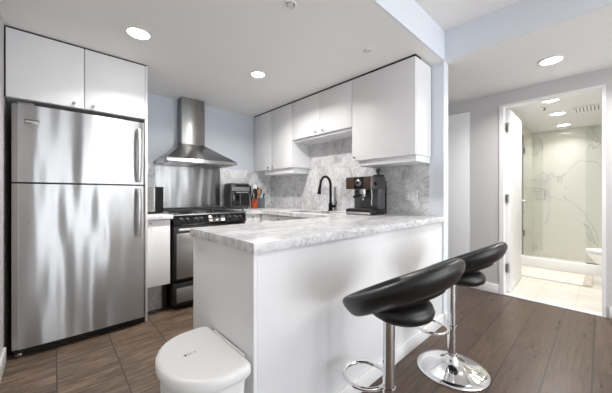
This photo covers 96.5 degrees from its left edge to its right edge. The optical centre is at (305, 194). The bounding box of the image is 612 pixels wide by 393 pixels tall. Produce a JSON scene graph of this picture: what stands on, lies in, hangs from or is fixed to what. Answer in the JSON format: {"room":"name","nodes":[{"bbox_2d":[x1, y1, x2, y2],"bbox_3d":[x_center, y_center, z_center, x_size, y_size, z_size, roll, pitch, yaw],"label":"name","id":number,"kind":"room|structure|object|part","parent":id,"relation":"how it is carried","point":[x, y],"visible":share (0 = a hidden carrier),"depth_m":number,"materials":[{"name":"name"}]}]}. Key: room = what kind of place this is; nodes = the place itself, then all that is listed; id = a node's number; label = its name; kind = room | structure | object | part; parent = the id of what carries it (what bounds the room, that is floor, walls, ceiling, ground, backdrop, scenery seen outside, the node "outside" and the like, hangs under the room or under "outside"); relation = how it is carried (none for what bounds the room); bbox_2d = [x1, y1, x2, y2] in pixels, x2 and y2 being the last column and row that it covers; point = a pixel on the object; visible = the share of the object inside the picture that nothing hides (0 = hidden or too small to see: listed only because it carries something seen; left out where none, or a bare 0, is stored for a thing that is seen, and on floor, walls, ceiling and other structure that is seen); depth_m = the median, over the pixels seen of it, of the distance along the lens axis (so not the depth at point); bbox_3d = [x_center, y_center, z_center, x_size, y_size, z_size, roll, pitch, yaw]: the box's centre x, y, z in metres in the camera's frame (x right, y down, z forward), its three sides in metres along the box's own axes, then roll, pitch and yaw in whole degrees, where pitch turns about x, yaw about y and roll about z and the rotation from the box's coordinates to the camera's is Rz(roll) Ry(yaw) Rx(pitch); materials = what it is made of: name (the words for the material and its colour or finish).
{"room":"kitchen","nodes":[
{"label":"kitchen","id":0,"kind":"room"},
{"bbox_2d":[0,13,12,356],"bbox_3d":[-0.145,-0.200,-0.270,0.100,2.600,7.200,0,0,-43],"label":"wall","id":1,"kind":"structure","parent":0,"point":[5,111],"depth_m":1.83,"materials":[{"name":"grey paint"}]},
{"bbox_2d":[0,347,5,381],"bbox_3d":[0.148,1.050,-0.503,0.014,0.100,6.260,0,0,-43],"label":"baseboard","id":2,"kind":"structure","parent":1,"relation":"attached to","point":[3,355],"depth_m":1.69,"materials":[{"name":"white wood"}]},
{"bbox_2d":[147,93,253,207],"bbox_3d":[-1.504,-0.200,3.309,2.770,2.600,0.100,0,0,-43],"label":"wall","id":3,"kind":"structure","parent":0,"point":[229,134],"depth_m":3.51,"materials":[{"name":"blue paint"}]},
{"bbox_2d":[4,25,146,122],"bbox_3d":[-1.925,-0.893,2.344,0.840,0.472,0.742,0,0,-43],"label":"upper cabinet","id":4,"kind":"object","parent":3,"relation":"attached to","point":[41,71],"visible":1,"depth_m":2.03,"materials":[{"name":"white wood"}]},
{"bbox_3d":[-1.851,-0.888,1.956,0.404,0.459,0.018,0,0,-43],"label":"door","id":5,"kind":"part","parent":4,"relation":"part of","materials":[{"name":"white wood"}]},
{"bbox_3d":[-1.551,-0.888,2.235,0.405,0.459,0.018,0,0,-43],"label":"door","id":6,"kind":"part","parent":4,"relation":"part of","materials":[{"name":"white wood"}]},
{"bbox_2d":[154,97,236,168],"bbox_3d":[-1.255,-0.732,3.127,0.762,0.792,0.502,0,0,-43],"label":"range hood","id":7,"kind":"object","parent":3,"relation":"attached to","point":[190,151],"visible":1,"depth_m":3.15,"materials":[{"name":"silver metal"}]},
{"bbox_2d":[147,164,270,207],"bbox_3d":[-1.199,-0.082,3.515,1.817,0.527,0.012,0,0,-43],"label":"backsplash","id":8,"kind":"structure","parent":3,"relation":"attached to","point":[263,181],"depth_m":3.80,"materials":[{"name":"grey stone"}]},
{"bbox_2d":[155,165,219,207],"bbox_3d":[-1.411,-0.098,3.321,0.762,0.485,0.007,0,0,-43],"label":"panel","id":9,"kind":"object","parent":8,"relation":"attached to","point":[182,186],"visible":0.86,"depth_m":3.31,"materials":[{"name":"silver metal"}]},
{"bbox_2d":[0,0,611,116],"bbox_3d":[0.911,-1.315,1.525,3.890,0.370,8.200,0,0,-43],"label":"ceiling","id":10,"kind":"structure","parent":0,"point":[207,51],"depth_m":2.08,"materials":[{"name":"paint"}]},
{"bbox_2d":[125,26,151,39],"bbox_3d":[-1.167,-1.126,1.904,0.164,0.010,0.164,0,0,-43],"label":"recessed light","id":11,"kind":"object","parent":10,"relation":"in","point":[139,33],"visible":1,"depth_m":1.90,"materials":[{"name":"white plastic"}]},
{"bbox_2d":[127,28,148,38],"bbox_3d":[-1.167,-1.127,1.904,0.132,0.004,0.132,0,0,-43],"label":"diffuser","id":12,"kind":"object","parent":11,"relation":"attached to","point":[137,33],"depth_m":1.90,"materials":[{"name":"white plastic"}]},
{"bbox_2d":[250,71,265,77],"bbox_3d":[-0.449,-1.126,2.549,0.144,0.010,0.144,0,0,-43],"label":"recessed light","id":13,"kind":"object","parent":10,"relation":"in","point":[257,74],"visible":1,"depth_m":2.55,"materials":[{"name":"white plastic"}]},
{"bbox_2d":[252,72,263,76],"bbox_3d":[-0.449,-1.127,2.549,0.116,0.004,0.116,0,0,-43],"label":"diffuser","id":14,"kind":"object","parent":13,"relation":"attached to","point":[254,74],"depth_m":2.55,"materials":[{"name":"white plastic"}]},
{"bbox_2d":[284,0,295,8],"bbox_3d":[-0.094,-1.125,1.617,0.075,0.010,0.075,0,0,-43],"label":"sprinkler cover","id":15,"kind":"object","parent":10,"relation":"attached to","point":[291,4],"visible":1,"depth_m":1.61,"materials":[{"name":"metal"}]},
{"bbox_2d":[362,48,371,53],"bbox_3d":[0.478,-1.125,2.133,0.075,0.010,0.075,0,0,-43],"label":"sprinkler cover","id":16,"kind":"object","parent":10,"relation":"attached to","point":[366,50],"visible":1,"depth_m":2.12,"materials":[{"name":"metal"}]},
{"bbox_2d":[538,55,564,65],"bbox_3d":[2.073,-1.136,2.309,0.174,0.010,0.174,0,0,-43],"label":"recessed light","id":17,"kind":"object","parent":10,"relation":"in","point":[554,59],"visible":1,"depth_m":2.30,"materials":[{"name":"white plastic"}]},
{"bbox_2d":[540,57,561,64],"bbox_3d":[2.073,-1.137,2.309,0.140,0.004,0.140,0,0,-43],"label":"diffuser","id":18,"kind":"object","parent":17,"relation":"attached to","point":[550,60],"depth_m":2.30,"materials":[{"name":"white plastic"}]},
{"bbox_2d":[0,254,611,392],"bbox_3d":[1.991,1.148,2.457,6.940,0.104,8.300,0,0,-43],"label":"floor","id":19,"kind":"structure","parent":0,"point":[524,346],"depth_m":1.93,"materials":[{"name":"brown wood"}]},
{"bbox_2d":[11,102,144,358],"bbox_3d":[-1.879,0.235,2.301,0.784,1.730,0.790,0,0,-43],"label":"refrigerator","id":20,"kind":"object","parent":19,"relation":"on","point":[78,192],"visible":1,"depth_m":2.02,"materials":[{"name":"metal"}]},
{"bbox_3d":[-1.679,0.481,2.085,0.784,1.114,0.064,0,0,-43],"label":"fridge door","id":21,"kind":"part","parent":20,"relation":"part of","materials":[{"name":"silver metal"}]},
{"bbox_3d":[-1.679,-0.350,2.085,0.784,0.525,0.064,0,0,-43],"label":"freezer door","id":22,"kind":"part","parent":20,"relation":"part of","materials":[{"name":"silver metal"}]},
{"bbox_3d":[-1.389,0.145,2.268,0.031,0.403,0.077,0,0,-43],"label":"handle","id":23,"kind":"part","parent":20,"relation":"part of","materials":[{"name":"silver metal"}]},
{"bbox_3d":[-1.389,-0.328,2.268,0.031,0.438,0.077,0,0,-43],"label":"handle","id":24,"kind":"part","parent":20,"relation":"part of","materials":[{"name":"silver metal"}]},
{"bbox_2d":[141,66,146,321],"bbox_3d":[-1.629,-0.009,2.634,0.017,2.218,0.719,0,0,-43],"label":"end panel","id":25,"kind":"object","parent":19,"relation":"on","point":[145,119],"visible":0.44,"depth_m":2.37,"materials":[{"name":"white wood"}]},
{"bbox_2d":[147,219,169,311],"bbox_3d":[-1.550,0.662,2.711,0.199,0.876,0.689,0,0,-43],"label":"base cabinet","id":26,"kind":"object","parent":19,"relation":"on","point":[158,231],"visible":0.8,"depth_m":2.49,"materials":[{"name":"white wood"}]},
{"bbox_3d":[-1.473,0.962,2.606,0.170,0.277,0.015,0,0,-43],"label":"toe panel","id":27,"kind":"part","parent":26,"relation":"part of","materials":[{"name":"grey stone"}]},
{"bbox_2d":[147,213,172,219],"bbox_3d":[-1.546,0.202,2.716,0.216,0.040,0.687,0,0,-43],"label":"countertop","id":28,"kind":"structure","parent":26,"relation":"on","point":[160,216],"depth_m":2.48,"materials":[{"name":"stone"}]},
{"bbox_2d":[147,187,162,213],"bbox_3d":[-1.526,0.051,2.694,0.216,0.262,0.114,0,0,9],"label":"toaster","id":29,"kind":"object","parent":28,"relation":"on","point":[154,194],"visible":0.68,"depth_m":2.64,"materials":[{"name":"silver metal"}]},
{"bbox_2d":[155,327,250,392],"bbox_3d":[-0.451,0.866,1.092,0.312,0.460,0.435,0,0,-43],"label":"pedal bin","id":30,"kind":"object","parent":19,"relation":"on","point":[198,360],"visible":1,"depth_m":1.03,"materials":[{"name":"white plastic"}]},
{"bbox_2d":[163,206,245,307],"bbox_3d":[-1.169,0.624,3.035,0.794,0.953,0.702,0,0,-43],"label":"range","id":31,"kind":"object","parent":19,"relation":"on","point":[179,291],"visible":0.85,"depth_m":2.64,"materials":[{"name":"black metal"}]},
{"bbox_3d":[-0.978,0.944,2.834,0.760,0.212,0.048,0,0,-43],"label":"drawer","id":32,"kind":"part","parent":31,"relation":"part of","materials":[{"name":"silver metal"}]},
{"bbox_3d":[-0.961,0.583,2.816,0.708,0.435,0.006,0,0,-43],"label":"door panel","id":33,"kind":"part","parent":31,"relation":"part of","materials":[{"name":"silver metal"}]},
{"bbox_3d":[-0.961,0.955,2.816,0.708,0.140,0.006,0,0,-43],"label":"drawer panel","id":34,"kind":"part","parent":31,"relation":"part of","materials":[{"name":"silver metal"}]},
{"bbox_2d":[163,206,244,215],"bbox_3d":[-1.191,0.173,3.059,0.794,0.052,0.637,0,0,-43],"label":"cooktop","id":35,"kind":"object","parent":31,"relation":"in","point":[190,211],"depth_m":2.93,"materials":[{"name":"metal"}]},
{"bbox_3d":[-0.945,0.330,2.799,0.698,0.030,0.052,0,0,-43],"label":"handle","id":36,"kind":"part","parent":31,"relation":"part of","materials":[{"name":"silver metal"}]},
{"bbox_3d":[-0.978,0.556,2.834,0.760,0.518,0.048,0,0,-43],"label":"oven door","id":37,"kind":"part","parent":31,"relation":"part of","materials":[{"name":"silver metal"}]},
{"bbox_3d":[-0.975,0.247,2.831,0.768,0.094,0.062,0,0,-43],"label":"control panel","id":38,"kind":"part","parent":31,"relation":"part of","materials":[{"name":"black glass"}]},
{"bbox_2d":[245,214,260,222],"bbox_3d":[-0.605,0.662,3.607,0.820,0.876,0.659,0,0,-43],"label":"base cabinet","id":39,"kind":"object","parent":19,"relation":"on","point":[250,218],"visible":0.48,"depth_m":3.19,"materials":[{"name":"white wood"}]},
{"bbox_2d":[261,214,307,221],"bbox_3d":[0.074,0.662,3.020,0.622,0.876,1.181,0,0,-43],"label":"base cabinet","id":40,"kind":"object","parent":19,"relation":"on","point":[264,217],"visible":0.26,"depth_m":3.06,"materials":[{"name":"white wood"}]},
{"bbox_3d":[-0.390,0.612,3.116,0.018,0.767,0.401,0,0,-43],"label":"door","id":41,"kind":"part","parent":40,"relation":"part of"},
{"bbox_3d":[-0.116,0.612,2.820,0.018,0.767,0.400,0,0,-43],"label":"door","id":42,"kind":"part","parent":40,"relation":"part of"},
{"bbox_2d":[193,222,443,392],"bbox_3d":[0.270,0.662,1.916,1.856,0.876,0.636,0,0,-43],"label":"base cabinet","id":43,"kind":"object","parent":19,"relation":"on","point":[284,310],"visible":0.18,"depth_m":1.32,"materials":[{"name":"white wood"}]},
{"bbox_3d":[-0.408,0.662,1.296,0.018,0.876,0.622,0,0,-43],"label":"panel","id":44,"kind":"part","parent":43,"relation":"part of","materials":[{"name":"white wood"}]},
{"bbox_2d":[190,207,445,253],"bbox_3d":[-0.358,0.203,2.583,1.873,0.042,2.498,0,0,-43],"label":"countertop","id":45,"kind":"structure","parent":43,"relation":"on","point":[320,226],"depth_m":1.53,"materials":[{"name":"stone"}]},
{"bbox_2d":[224,183,249,208],"bbox_3d":[-0.900,0.015,3.599,0.280,0.335,0.239,0,0,-43],"label":"air fryer oven","id":46,"kind":"object","parent":45,"relation":"on","point":[235,194],"visible":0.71,"depth_m":3.52,"materials":[{"name":"plastic"}]},
{"bbox_3d":[-0.845,0.045,3.539,0.240,0.183,0.012,0,0,-43],"label":"door","id":47,"kind":"part","parent":46,"relation":"part of","materials":[{"name":"black glass"}]},
{"bbox_3d":[-0.846,-0.125,3.541,0.220,0.030,0.008,0,0,-43],"label":"panel","id":48,"kind":"part","parent":46,"relation":"part of","materials":[{"name":"black glass"}]},
{"bbox_2d":[251,199,257,207],"bbox_3d":[-0.709,0.119,3.753,0.100,0.125,0.100,0,0,-43],"label":"utensil crock","id":49,"kind":"object","parent":45,"relation":"on","point":[253,205],"visible":0.75,"depth_m":3.71,"materials":[{"name":"orange ceramic"}]},
{"bbox_2d":[253,189,256,203],"bbox_3d":[-0.702,0.040,3.693,0.062,0.259,0.067,0,0,-43],"label":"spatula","id":50,"kind":"object","parent":49,"relation":"in","point":[254,190],"visible":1,"depth_m":3.68,"materials":[{"name":"black plastic"}]},
{"bbox_2d":[259,198,264,207],"bbox_3d":[-0.627,0.112,3.863,0.088,0.140,0.088,0,0,-43],"label":"utensil crock","id":51,"kind":"object","parent":45,"relation":"on","point":[261,200],"visible":0.91,"depth_m":3.83,"materials":[{"name":"blue ceramic"}]},
{"bbox_2d":[317,175,336,210],"bbox_3d":[0.242,-0.020,3.062,0.242,0.404,0.134,0,0,-43],"label":"faucet","id":52,"kind":"object","parent":45,"relation":"on","point":[331,206],"visible":1,"depth_m":3.13,"materials":[{"name":"black metal"}]},
{"bbox_3d":[0.221,-0.063,3.094,0.201,0.320,0.029,0,0,-43],"label":"spout","id":53,"kind":"part","parent":52,"relation":"part of","materials":[{"name":"black metal"}]},
{"bbox_2d":[346,169,386,215],"bbox_3d":[0.559,-0.032,2.567,0.362,0.427,0.302,0,0,-43],"label":"espresso machine","id":54,"kind":"object","parent":45,"relation":"on","point":[370,192],"visible":0.96,"depth_m":2.52,"materials":[{"name":"black plastic"}]},
{"bbox_3d":[0.475,0.165,2.505,0.007,0.018,0.272,0,0,-43],"label":"trim","id":55,"kind":"part","parent":54,"relation":"part of","materials":[{"name":"silver metal"}]},
{"bbox_3d":[0.674,0.020,2.682,0.036,0.316,0.250,0,0,-43],"label":"water tank","id":56,"kind":"part","parent":54,"relation":"part of","materials":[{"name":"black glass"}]},
{"bbox_3d":[0.482,1.054,1.687,1.855,0.092,0.014,0,0,-43],"label":"skirting","id":57,"kind":"part","parent":43,"relation":"part of","materials":[{"name":"white wood"}]},
{"bbox_2d":[342,258,465,392],"bbox_3d":[0.391,0.667,1.135,0.486,0.867,0.484,0,0,5],"label":"bar stool","id":58,"kind":"object","parent":19,"relation":"on","point":[403,300],"visible":1,"depth_m":1.01,"materials":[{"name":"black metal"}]},
{"bbox_3d":[0.394,0.423,1.135,0.370,0.169,0.330,0,0,-43],"label":"seat","id":59,"kind":"part","parent":58,"relation":"part of","materials":[{"name":"black leather"}]},
{"bbox_2d":[417,242,507,390],"bbox_3d":[0.958,0.684,1.690,0.486,0.833,0.484,0,0,5],"label":"bar stool","id":60,"kind":"object","parent":19,"relation":"on","point":[449,368],"visible":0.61,"depth_m":1.65,"materials":[{"name":"silver metal"}]},
{"bbox_3d":[0.961,0.457,1.690,0.370,0.169,0.330,0,0,-43],"label":"seat","id":61,"kind":"part","parent":60,"relation":"part of","materials":[{"name":"black leather"}]},
{"bbox_2d":[521,266,594,286],"bbox_3d":[3.348,1.076,3.679,0.609,0.039,0.751,0,0,-43],"label":"bath mat","id":62,"kind":"object","parent":19,"relation":"on","point":[557,276],"visible":0.99,"depth_m":3.62,"materials":[{"name":"white fabric"}]},
{"bbox_2d":[521,255,601,276],"bbox_3d":[4.097,1.023,3.568,0.120,0.146,2.068,0,0,-43],"label":"shower curb","id":63,"kind":"object","parent":19,"relation":"on","point":[526,260],"visible":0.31,"depth_m":3.93,"materials":[{"name":"stone"}]},
{"bbox_2d":[586,248,601,266],"bbox_3d":[3.800,0.711,3.152,0.420,0.771,0.800,0,0,-43],"label":"toilet","id":64,"kind":"object","parent":19,"relation":"on","point":[595,254],"visible":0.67,"depth_m":3.32,"materials":[{"name":"ceramic"}]},
{"bbox_3d":[3.722,0.678,3.236,0.380,0.024,0.570,0,0,-43],"label":"lid","id":65,"kind":"part","parent":64,"relation":"part of","materials":[{"name":"ceramic"}]},
{"bbox_2d":[279,62,447,322],"bbox_3d":[0.357,-0.200,3.264,0.100,2.600,2.495,0,0,-43],"label":"wall","id":66,"kind":"structure","parent":0,"point":[438,159],"depth_m":2.35,"materials":[{"name":"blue paint"}]},
{"bbox_2d":[254,102,309,175],"bbox_3d":[-0.359,-0.701,3.706,0.324,0.858,0.844,0,0,-43],"label":"upper cabinet","id":67,"kind":"object","parent":66,"relation":"attached to","point":[276,153],"visible":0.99,"depth_m":3.52,"materials":[{"name":"white wood"}]},
{"bbox_3d":[-0.598,-0.725,3.779,0.018,0.775,0.410,0,0,-43],"label":"door","id":68,"kind":"part","parent":67,"relation":"part of","materials":[{"name":"white wood"}]},
{"bbox_3d":[-0.310,-0.725,3.469,0.018,0.775,0.427,0,0,-43],"label":"door","id":69,"kind":"part","parent":67,"relation":"part of","materials":[{"name":"white wood"}]},
{"bbox_2d":[292,79,351,144],"bbox_3d":[0.236,-0.883,3.064,0.324,0.492,0.900,0,0,-43],"label":"upper cabinet","id":70,"kind":"object","parent":66,"relation":"attached to","point":[325,115],"visible":0.9,"depth_m":2.94,"materials":[{"name":"white wood"}]},
{"bbox_3d":[-0.004,-0.887,3.138,0.018,0.450,0.464,0,0,-43],"label":"door","id":71,"kind":"part","parent":70,"relation":"part of","materials":[{"name":"white wood"}]},
{"bbox_3d":[0.303,-0.887,2.807,0.018,0.450,0.428,0,0,-43],"label":"door","id":72,"kind":"part","parent":70,"relation":"part of","materials":[{"name":"white wood"}]},
{"bbox_2d":[271,137,429,215],"bbox_3d":[0.277,-0.259,3.268,0.012,0.882,2.379,0,0,-43],"label":"backsplash","id":73,"kind":"structure","parent":66,"relation":"attached to","point":[332,159],"depth_m":3.14,"materials":[{"name":"grey stone"}]},
{"bbox_2d":[403,190,416,202],"bbox_3d":[0.959,0.011,2.515,0.009,0.118,0.137,0,0,-43],"label":"wall outlet","id":74,"kind":"object","parent":73,"relation":"attached to","point":[409,196],"visible":1,"depth_m":2.51,"materials":[{"name":"grey plastic"}]},
{"bbox_2d":[352,54,430,167],"bbox_3d":[0.757,-0.702,2.501,0.324,0.854,0.628,0,0,-43],"label":"upper cabinet","id":75,"kind":"object","parent":66,"relation":"attached to","point":[391,103],"visible":1,"depth_m":2.35,"materials":[{"name":"white wood"}]},
{"bbox_2d":[371,0,444,61],"bbox_3d":[0.193,-1.250,1.403,2.670,0.241,0.015,0,0,-43],"label":"wall","id":76,"kind":"structure","parent":0,"point":[408,14],"depth_m":1.95,"materials":[{"name":"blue paint"}]},
{"bbox_2d":[415,0,520,31],"bbox_3d":[1.718,-1.435,-0.244,2.670,0.130,4.507,0,0,-43],"label":"ceiling","id":77,"kind":"structure","parent":0,"point":[448,14],"depth_m":2.02,"materials":[{"name":"paint"}]},
{"bbox_2d":[445,0,611,60],"bbox_3d":[2.700,-1.249,0.654,0.015,0.242,4.491,0,0,-43],"label":"wall","id":78,"kind":"structure","parent":0,"point":[523,17],"depth_m":1.95,"materials":[{"name":"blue paint"}]},
{"bbox_2d":[448,67,611,317],"bbox_3d":[2.375,-0.200,2.881,0.100,2.600,8.200,0,0,-43],"label":"wall","id":79,"kind":"structure","parent":0,"point":[484,111],"depth_m":3.09,"materials":[{"name":"grey paint"}]},
{"bbox_2d":[448,113,469,258],"bbox_3d":[1.682,0.052,3.548,0.070,2.079,0.788,0,0,-43],"label":"door","id":80,"kind":"structure","parent":79,"relation":"in","point":[458,125],"depth_m":3.35,"materials":[{"name":"white wood"}]},
{"bbox_2d":[470,282,498,293],"bbox_3d":[2.051,1.050,3.146,0.015,0.100,0.280,0,0,-43],"label":"baseboard","id":81,"kind":"structure","parent":79,"relation":"attached to","point":[490,287],"depth_m":3.10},
{"bbox_2d":[499,84,605,316],"bbox_3d":[2.465,0.051,2.784,0.116,2.097,0.800,0,0,-43],"label":"doorway","id":82,"kind":"structure","parent":79,"relation":"in","point":[502,108],"depth_m":2.86,"materials":[{"name":"white wood"}]},
{"bbox_2d":[505,109,526,291],"bbox_3d":[2.544,0.061,3.288,0.790,2.053,0.105,0,0,-44],"label":"door","id":83,"kind":"structure","parent":82,"relation":"attached to","point":[513,199],"depth_m":3.18,"materials":[{"name":"white wood"}]},
{"bbox_2d":[504,293,601,316],"bbox_3d":[2.452,1.096,2.761,0.070,0.008,0.734,0,0,-43],"label":"trim","id":84,"kind":"structure","parent":79,"relation":"attached to","point":[507,294],"depth_m":2.72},
{"bbox_2d":[609,307,611,318],"bbox_3d":[3.913,1.050,1.136,0.015,0.100,3.550,0,0,-43],"label":"baseboard","id":85,"kind":"structure","parent":79,"relation":"attached to","point":[610,308],"depth_m":2.43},
{"bbox_2d":[506,91,601,132],"bbox_3d":[3.872,-1.320,3.361,2.750,0.360,2.070,0,0,-43],"label":"ceiling","id":86,"kind":"structure","parent":0,"point":[536,120],"depth_m":3.87,"materials":[{"name":"white paint"}]},
{"bbox_2d":[540,99,559,102],"bbox_3d":[2.931,-1.136,3.273,0.186,0.010,0.186,0,0,-43],"label":"recessed light","id":87,"kind":"object","parent":86,"relation":"in","point":[556,99],"visible":0.39,"depth_m":3.31,"materials":[{"name":"white"}]},
{"bbox_2d":[549,112,566,115],"bbox_3d":[3.515,-1.136,3.814,0.186,0.010,0.186,0,0,-43],"label":"recessed light","id":88,"kind":"object","parent":86,"relation":"in","point":[555,113],"visible":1,"depth_m":3.80,"materials":[{"name":"white"}]},
{"bbox_2d":[556,123,570,126],"bbox_3d":[4.182,-1.136,4.432,0.186,0.010,0.186,0,0,-43],"label":"recessed light","id":89,"kind":"object","parent":86,"relation":"in","point":[567,124],"visible":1,"depth_m":4.45,"materials":[{"name":"white"}]},
{"bbox_2d":[571,103,601,113],"bbox_3d":[3.704,-1.135,3.594,0.340,0.010,0.300,0,0,-43],"label":"ceiling vent","id":90,"kind":"object","parent":86,"relation":"in","point":[594,107],"visible":0.86,"depth_m":3.59,"materials":[{"name":"metal"}]},
{"bbox_2d":[533,124,601,261],"bbox_3d":[4.918,-0.200,4.330,0.100,2.600,2.070,0,0,-43],"label":"wall","id":91,"kind":"structure","parent":0,"point":[568,222],"depth_m":4.70,"materials":[{"name":"stone"}]},
{"bbox_3d":[3.172,-0.200,4.191,2.850,2.600,0.100,0,0,-43],"label":"wall","id":92,"kind":"structure","parent":0,"visible":0},
{"bbox_2d":[521,123,532,255],"bbox_3d":[3.794,-0.020,4.689,1.060,2.240,0.015,0,0,-43],"label":"tile","id":93,"kind":"structure","parent":92,"relation":"attached to","point":[527,134],"depth_m":4.69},
{"bbox_2d":[522,135,544,253],"bbox_3d":[3.709,-0.005,4.428,0.653,1.870,0.117,0,0,-33],"label":"shower door","id":94,"kind":"structure","parent":93,"relation":"attached to","point":[523,149],"depth_m":4.30,"materials":[{"name":"clear glass"}]}
]}

